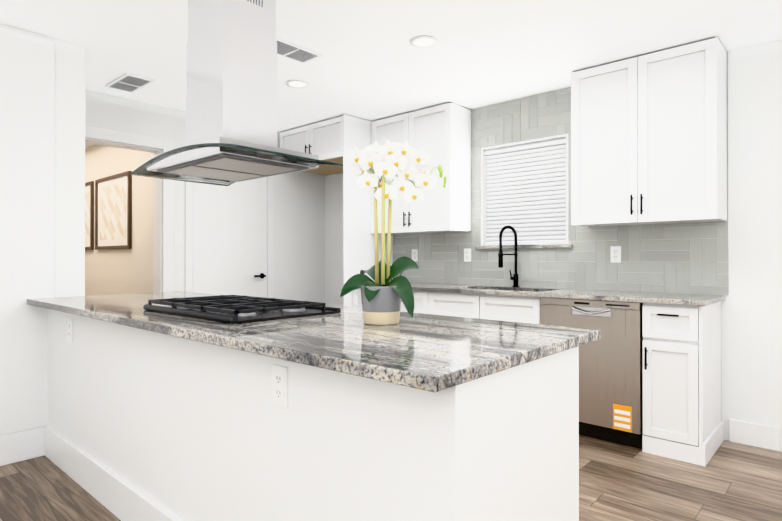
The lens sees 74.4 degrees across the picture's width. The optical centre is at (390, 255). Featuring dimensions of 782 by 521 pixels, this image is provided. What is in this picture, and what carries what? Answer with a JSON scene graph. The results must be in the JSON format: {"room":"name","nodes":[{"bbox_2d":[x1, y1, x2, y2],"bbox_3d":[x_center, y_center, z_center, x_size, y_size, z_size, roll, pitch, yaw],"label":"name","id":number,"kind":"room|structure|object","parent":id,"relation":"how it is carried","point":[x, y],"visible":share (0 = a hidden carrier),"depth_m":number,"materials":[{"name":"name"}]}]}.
{"room":"kitchen","nodes":[
{"label":"kitchen","id":0,"kind":"room"},
{"bbox_2d":[0,24,84,296],"bbox_3d":[-3.451,-0.069,1.549,0.150,2.460,4.514,0,0,42],"label":"wall","id":1,"kind":"structure","parent":0,"point":[69,188],"depth_m":3.12,"materials":[{"name":"white paint"}]},
{"bbox_2d":[0,28,54,434],"bbox_3d":[-3.280,-0.142,1.619,0.012,2.264,3.846,0,0,42],"label":"wall","id":2,"kind":"structure","parent":1,"relation":"attached to","point":[27,78],"depth_m":2.94,"materials":[{"name":"white paint"}]},
{"bbox_2d":[0,426,45,465],"bbox_3d":[-3.444,1.075,1.426,0.019,0.170,4.285,0,0,42],"label":"baseboard","id":3,"kind":"structure","parent":2,"relation":"attached to","point":[19,446],"depth_m":2.93,"materials":[{"name":"white paint"}]},
{"bbox_2d":[85,144,153,295],"bbox_3d":[-3.317,-0.052,5.943,3.700,2.460,0.150,0,0,42],"label":"wall","id":4,"kind":"structure","parent":0,"point":[116,271],"depth_m":5.27,"materials":[{"name":"beige paint"}]},
{"bbox_2d":[85,181,93,249],"bbox_3d":[-3.788,-0.465,6.242,0.940,0.790,0.030,0,0,42],"label":"picture frame","id":5,"kind":"object","parent":4,"relation":"attached to","point":[89,215],"visible":0.4,"depth_m":6.00,"materials":[{"name":"brown wood"}]},
{"bbox_2d":[95,171,131,249],"bbox_3d":[-2.998,-0.468,5.537,0.940,0.790,0.030,0,0,42],"label":"picture frame","id":6,"kind":"object","parent":4,"relation":"attached to","point":[113,211],"visible":0.96,"depth_m":5.50,"materials":[{"name":"brown wood"}]},
{"bbox_2d":[85,90,324,302],"bbox_3d":[-1.710,-0.056,4.853,0.150,2.460,2.736,0,0,42],"label":"wall","id":7,"kind":"structure","parent":0,"point":[299,235],"depth_m":5.37,"materials":[{"name":"white paint"}]},
{"bbox_2d":[85,126,172,292],"bbox_3d":[-2.270,0.084,4.211,0.168,2.175,0.910,0,0,42],"label":"door frame","id":8,"kind":"structure","parent":7,"relation":"attached to","point":[163,245],"depth_m":4.45,"materials":[{"name":"white paint"}]},
{"bbox_2d":[185,176,273,297],"bbox_3d":[-1.522,0.124,4.937,0.018,2.100,0.940,0,0,42],"label":"door frame","id":9,"kind":"structure","parent":7,"relation":"attached to","point":[189,237],"depth_m":4.63,"materials":[{"name":"white paint"}]},
{"bbox_2d":[193,177,266,297],"bbox_3d":[-1.503,0.157,4.920,0.064,2.019,0.794,0,0,42],"label":"door","id":10,"kind":"structure","parent":7,"relation":"in","point":[229,239],"depth_m":4.92,"materials":[{"name":"white paint"}]},
{"bbox_2d":[0,435,781,520],"bbox_3d":[-2.261,1.194,2.315,10.100,0.060,7.550,0,0,42],"label":"floor","id":11,"kind":"structure","parent":0,"point":[732,481],"depth_m":2.58,"materials":[{"name":"brown wood"}]},
{"bbox_2d":[42,307,578,520],"bbox_3d":[-0.725,0.720,2.310,2.899,0.888,0.685,0,0,42],"label":"kitchen island","id":12,"kind":"object","parent":11,"relation":"on","point":[155,416],"depth_m":1.54,"materials":[{"name":"white paint"}]},
{"bbox_2d":[67,319,72,341],"bbox_3d":[-1.715,0.398,2.750,0.072,0.118,0.008,0,0,42],"label":"outlet","id":13,"kind":"object","parent":12,"relation":"attached to","point":[70,330],"visible":1,"depth_m":2.74,"materials":[{"name":"white plastic"}]},
{"bbox_2d":[272,364,287,408],"bbox_3d":[-0.328,0.383,1.512,0.072,0.118,0.008,0,0,42],"label":"outlet","id":14,"kind":"object","parent":12,"relation":"attached to","point":[280,386],"visible":1,"depth_m":1.51,"materials":[{"name":"white plastic"}]},
{"bbox_2d":[27,291,600,394],"bbox_3d":[-0.703,0.259,2.318,2.921,0.031,0.901,0,0,42],"label":"island countertop","id":15,"kind":"structure","parent":12,"relation":"on","point":[429,354],"depth_m":1.52,"materials":[{"name":"grey stone"}]},
{"bbox_2d":[143,295,340,323],"bbox_3d":[-0.661,0.218,2.250,0.740,0.048,0.521,0,0,42],"label":"gas cooktop","id":16,"kind":"object","parent":15,"relation":"in","point":[234,309],"visible":1,"depth_m":2.11,"materials":[{"name":"grey metal"}]},
{"bbox_2d":[340,139,446,324],"bbox_3d":[-0.001,-0.089,1.851,0.299,0.660,0.289,0,0,42],"label":"potted orchid","id":17,"kind":"object","parent":15,"relation":"on","point":[382,296],"visible":1,"depth_m":1.83,"materials":[{"name":"white plant"}]},
{"bbox_2d":[353,288,361,307],"bbox_3d":[0.025,0.730,4.752,0.513,0.888,0.566,0,0,42],"label":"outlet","id":18,"kind":"object","parent":11,"relation":"on","point":[357,302],"depth_m":4.68,"materials":[{"name":"white paint"}]},
{"bbox_2d":[410,282,724,305],"bbox_3d":[0.870,0.367,3.974,2.812,0.234,0.588,0,0,42],"label":"countertop","id":19,"kind":"structure","parent":18,"relation":"on","point":[659,298],"depth_m":3.42,"materials":[{"name":"stone"}]},
{"bbox_2d":[498,225,518,286],"bbox_3d":[0.944,0.003,4.118,0.212,0.494,0.056,0,0,-33],"label":"faucet","id":20,"kind":"object","parent":19,"relation":"on","point":[514,278],"visible":1,"depth_m":4.14,"materials":[{"name":"black metal"}]},
{"bbox_2d":[343,114,392,306],"bbox_3d":[-0.201,-0.054,4.892,0.034,2.456,0.665,0,0,42],"label":"panel","id":21,"kind":"object","parent":11,"relation":"on","point":[358,247],"visible":0.44,"depth_m":4.76,"materials":[{"name":"white paint"}]},
{"bbox_2d":[400,290,484,315],"bbox_3d":[0.361,0.728,4.452,0.629,0.888,0.566,0,0,42],"label":"base cabinet","id":22,"kind":"object","parent":11,"relation":"on","point":[425,302],"depth_m":4.01,"materials":[{"name":"white paint"}]},
{"bbox_2d":[454,312,539,323],"bbox_3d":[0.897,0.840,3.974,0.806,0.660,0.566,0,0,42],"label":"base cabinet","id":23,"kind":"object","parent":11,"relation":"on","point":[484,315],"depth_m":3.65,"materials":[{"name":"white paint"}]},
{"bbox_2d":[540,297,642,448],"bbox_3d":[1.430,0.726,3.477,0.639,0.886,0.586,0,0,42],"label":"dishwasher","id":24,"kind":"object","parent":11,"relation":"on","point":[610,384],"visible":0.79,"depth_m":3.19,"materials":[{"name":"silver metal"}]},
{"bbox_2d":[642,301,723,466],"bbox_3d":[1.799,0.723,3.170,0.313,0.888,0.566,0,0,42],"label":"base cabinet","id":25,"kind":"object","parent":11,"relation":"on","point":[681,385],"depth_m":2.97,"materials":[{"name":"white paint"}]},
{"bbox_2d":[0,0,781,147],"bbox_3d":[-2.261,-1.326,2.325,10.100,0.060,7.550,0,0,42],"label":"ceiling","id":26,"kind":"structure","parent":0,"point":[372,64],"depth_m":3.09,"materials":[{"name":"white paint"}]},
{"bbox_2d":[105,73,154,92],"bbox_3d":[-1.947,-1.281,3.834,0.400,0.016,0.200,0,0,42],"label":"ceiling vent","id":27,"kind":"object","parent":26,"relation":"in","point":[128,82],"visible":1,"depth_m":3.81,"materials":[{"name":"white metal"}]},
{"bbox_2d":[130,0,342,185],"bbox_3d":[-0.702,-0.835,2.268,0.900,0.921,0.500,0,0,42],"label":"range hood","id":28,"kind":"object","parent":26,"relation":"hanging from","point":[231,91],"visible":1,"depth_m":2.16,"materials":[{"name":"silver metal"}]},
{"bbox_2d":[286,80,307,87],"bbox_3d":[-0.701,-1.284,3.848,0.168,0.008,0.168,0,0,42],"label":"recessed light","id":29,"kind":"object","parent":26,"relation":"in","point":[297,83],"visible":0.96,"depth_m":3.84,"materials":[{"name":"white plastic"}]},
{"bbox_2d":[276,37,322,63],"bbox_3d":[-0.630,-1.284,3.236,0.200,0.016,0.360,0,0,42],"label":"ceiling vent","id":30,"kind":"object","parent":26,"relation":"in","point":[293,51],"visible":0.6,"depth_m":3.24,"materials":[{"name":"white metal"}]},
{"bbox_2d":[410,36,437,47],"bbox_3d":[0.199,-1.287,3.099,0.168,0.008,0.168,0,0,42],"label":"recessed light","id":31,"kind":"object","parent":26,"relation":"in","point":[424,41],"visible":0.96,"depth_m":3.09,"materials":[{"name":"white plastic"}]},
{"bbox_2d":[325,40,781,440],"bbox_3d":[1.583,-0.060,3.850,6.400,2.460,0.150,0,0,42],"label":"wall","id":32,"kind":"structure","parent":0,"point":[751,347],"depth_m":3.18,"materials":[{"name":"white paint"}]},
{"bbox_2d":[280,116,342,174],"bbox_3d":[-0.585,-1.091,5.228,0.976,0.370,0.682,0,0,42],"label":"upper cabinet","id":33,"kind":"object","parent":32,"relation":"attached to","point":[323,140],"visible":0.58,"depth_m":4.95,"materials":[{"name":"white paint"}]},
{"bbox_2d":[372,103,470,234],"bbox_3d":[0.249,-0.745,4.690,0.909,1.068,0.351,0,0,42],"label":"upper cabinet","id":34,"kind":"object","parent":32,"relation":"attached to","point":[440,135],"visible":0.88,"depth_m":4.44,"materials":[{"name":"white paint"}]},
{"bbox_2d":[475,244,572,248],"bbox_3d":[1.069,-0.076,4.200,0.849,0.030,0.072,0,0,42],"label":"window sill","id":35,"kind":"structure","parent":32,"relation":"attached to","point":[526,246],"depth_m":4.13,"materials":[{"name":"stone"}]},
{"bbox_2d":[481,134,567,244],"bbox_3d":[1.121,-0.514,4.261,0.779,0.848,0.154,0,0,42],"label":"window","id":36,"kind":"structure","parent":32,"relation":"in","point":[483,200],"depth_m":4.36,"materials":[{"name":"white paint"}]},
{"bbox_2d":[485,137,565,242],"bbox_3d":[1.103,-0.514,4.240,0.735,0.806,0.046,0,0,42],"label":"window blinds","id":37,"kind":"object","parent":36,"relation":"attached to","point":[526,191],"visible":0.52,"depth_m":4.22,"materials":[{"name":"white plastic"}]},
{"bbox_2d":[393,52,728,294],"bbox_3d":[1.075,-0.519,4.197,2.831,1.540,0.010,0,0,42],"label":"tile backsplash","id":38,"kind":"structure","parent":32,"relation":"attached to","point":[690,258],"depth_m":3.96,"materials":[{"name":"tile"}]},
{"bbox_2d":[412,249,417,261],"bbox_3d":[0.228,-0.006,4.938,0.072,0.118,0.008,0,0,42],"label":"electrical outlet","id":39,"kind":"object","parent":38,"relation":"attached to","point":[414,254],"visible":0.98,"depth_m":4.93,"materials":[{"name":"white plastic"}]},
{"bbox_2d":[464,248,470,261],"bbox_3d":[0.674,-0.007,4.540,0.072,0.118,0.008,0,0,42],"label":"electrical outlet","id":40,"kind":"object","parent":38,"relation":"attached to","point":[467,254],"visible":1,"depth_m":4.54,"materials":[{"name":"white plastic"}]},
{"bbox_2d":[610,246,620,262],"bbox_3d":[1.616,-0.011,3.700,0.072,0.118,0.008,0,0,42],"label":"electrical outlet","id":41,"kind":"object","parent":38,"relation":"attached to","point":[615,254],"visible":1,"depth_m":3.70,"materials":[{"name":"white plastic"}]},
{"bbox_2d":[571,37,726,226],"bbox_3d":[1.679,-0.750,3.415,0.877,1.068,0.351,0,0,42],"label":"upper cabinet","id":42,"kind":"object","parent":32,"relation":"attached to","point":[648,138],"visible":0.98,"depth_m":3.26,"materials":[{"name":"white paint"}]},
{"bbox_2d":[729,419,781,451],"bbox_3d":[2.959,1.095,2.504,2.220,0.140,0.019,0,0,42],"label":"baseboard","id":43,"kind":"structure","parent":32,"relation":"attached to","point":[742,432],"depth_m":3.15,"materials":[{"name":"white paint"}]}
]}

